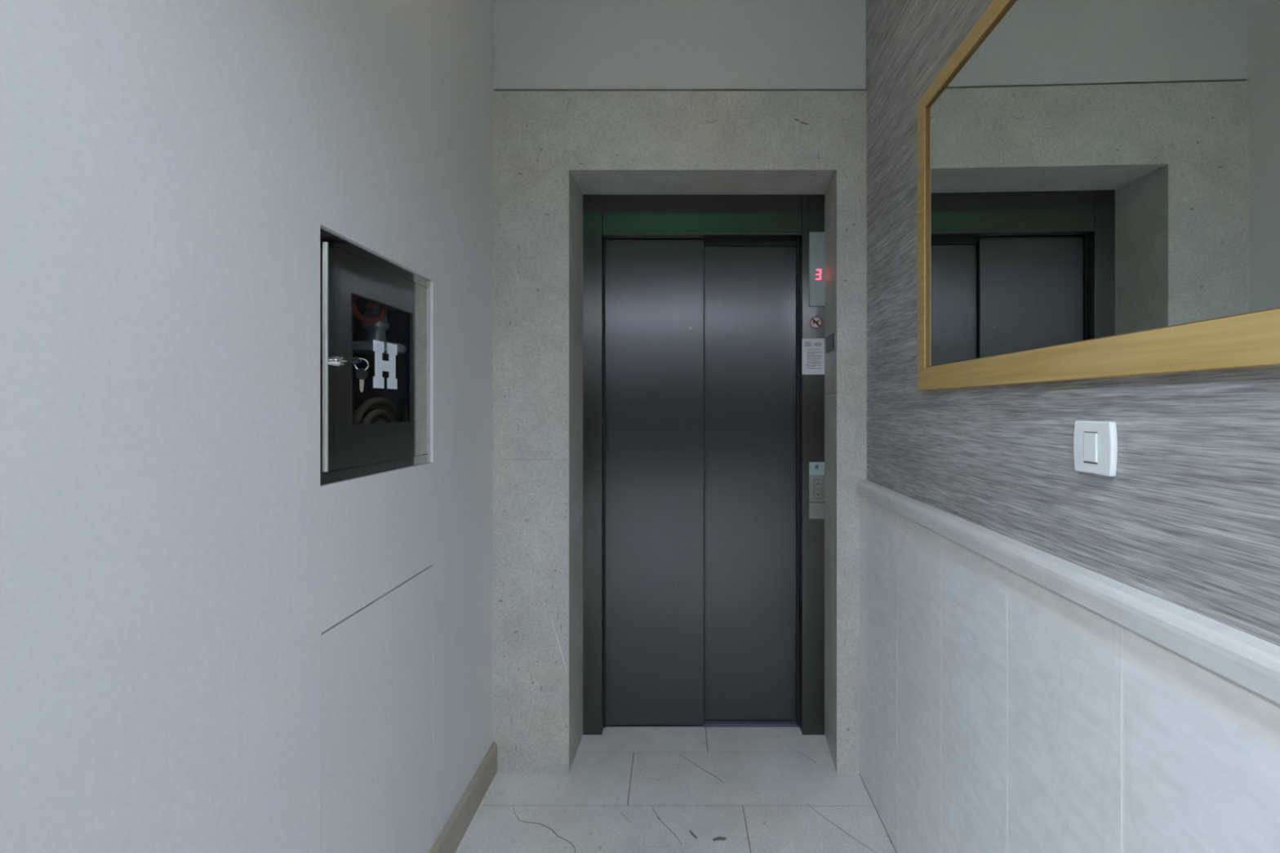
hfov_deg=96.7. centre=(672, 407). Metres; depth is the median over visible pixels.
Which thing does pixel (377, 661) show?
access panel
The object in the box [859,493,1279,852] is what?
wall
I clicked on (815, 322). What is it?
sticker
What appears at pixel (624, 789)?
floor
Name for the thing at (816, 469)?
panel
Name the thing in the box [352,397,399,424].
fire hose
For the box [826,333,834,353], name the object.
plaque
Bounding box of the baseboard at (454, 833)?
[428,742,498,852]
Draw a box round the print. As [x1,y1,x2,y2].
[804,342,822,368]
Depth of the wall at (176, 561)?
0.83 m
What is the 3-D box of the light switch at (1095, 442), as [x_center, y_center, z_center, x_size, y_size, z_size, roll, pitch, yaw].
[0.655,0.062,0.885,0.012,0.082,0.085,0,0,1]
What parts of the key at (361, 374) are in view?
blade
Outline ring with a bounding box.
[354,358,368,370]
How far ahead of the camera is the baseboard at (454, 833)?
1.76 m
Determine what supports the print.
attached to the notice sheet
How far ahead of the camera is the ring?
1.13 m
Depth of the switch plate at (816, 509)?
2.25 m
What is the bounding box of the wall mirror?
[917,0,1279,390]
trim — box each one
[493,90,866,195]
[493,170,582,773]
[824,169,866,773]
[856,480,1279,704]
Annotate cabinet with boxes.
[320,226,430,485]
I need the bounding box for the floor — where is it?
[457,726,896,852]
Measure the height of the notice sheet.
0.143 m
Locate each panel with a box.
[321,565,432,852]
[808,462,824,519]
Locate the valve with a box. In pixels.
[352,295,406,355]
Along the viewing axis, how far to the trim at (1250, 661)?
0.79 m
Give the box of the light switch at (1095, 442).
[1073,420,1117,476]
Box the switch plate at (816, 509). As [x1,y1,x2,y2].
[808,502,824,519]
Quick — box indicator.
[808,231,825,306]
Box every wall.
[0,0,494,852]
[493,0,866,91]
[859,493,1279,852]
[865,0,1279,646]
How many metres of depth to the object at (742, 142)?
2.02 m
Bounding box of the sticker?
[809,315,822,328]
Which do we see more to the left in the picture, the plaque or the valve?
the valve
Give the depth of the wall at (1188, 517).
0.99 m
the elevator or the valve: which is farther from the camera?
the elevator
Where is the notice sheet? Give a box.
[801,338,824,374]
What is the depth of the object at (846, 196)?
2.02 m
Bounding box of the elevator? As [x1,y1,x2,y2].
[582,194,824,734]
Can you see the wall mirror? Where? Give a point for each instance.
(1099, 180)
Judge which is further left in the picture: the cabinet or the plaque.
the cabinet
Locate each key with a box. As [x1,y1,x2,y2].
[342,356,361,364]
[355,368,367,392]
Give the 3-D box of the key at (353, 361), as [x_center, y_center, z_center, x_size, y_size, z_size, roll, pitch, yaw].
[-0.637,-0.092,1.129,0.038,0.017,0.025,0,0,1]
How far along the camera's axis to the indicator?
2.24 m
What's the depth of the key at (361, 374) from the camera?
1.13 m
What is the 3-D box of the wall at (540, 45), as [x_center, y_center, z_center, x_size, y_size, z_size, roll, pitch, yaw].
[0.053,-1.443,2.215,2.100,0.614,0.370,0,0,0]
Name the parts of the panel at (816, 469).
plate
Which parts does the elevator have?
door panel, sill, door panel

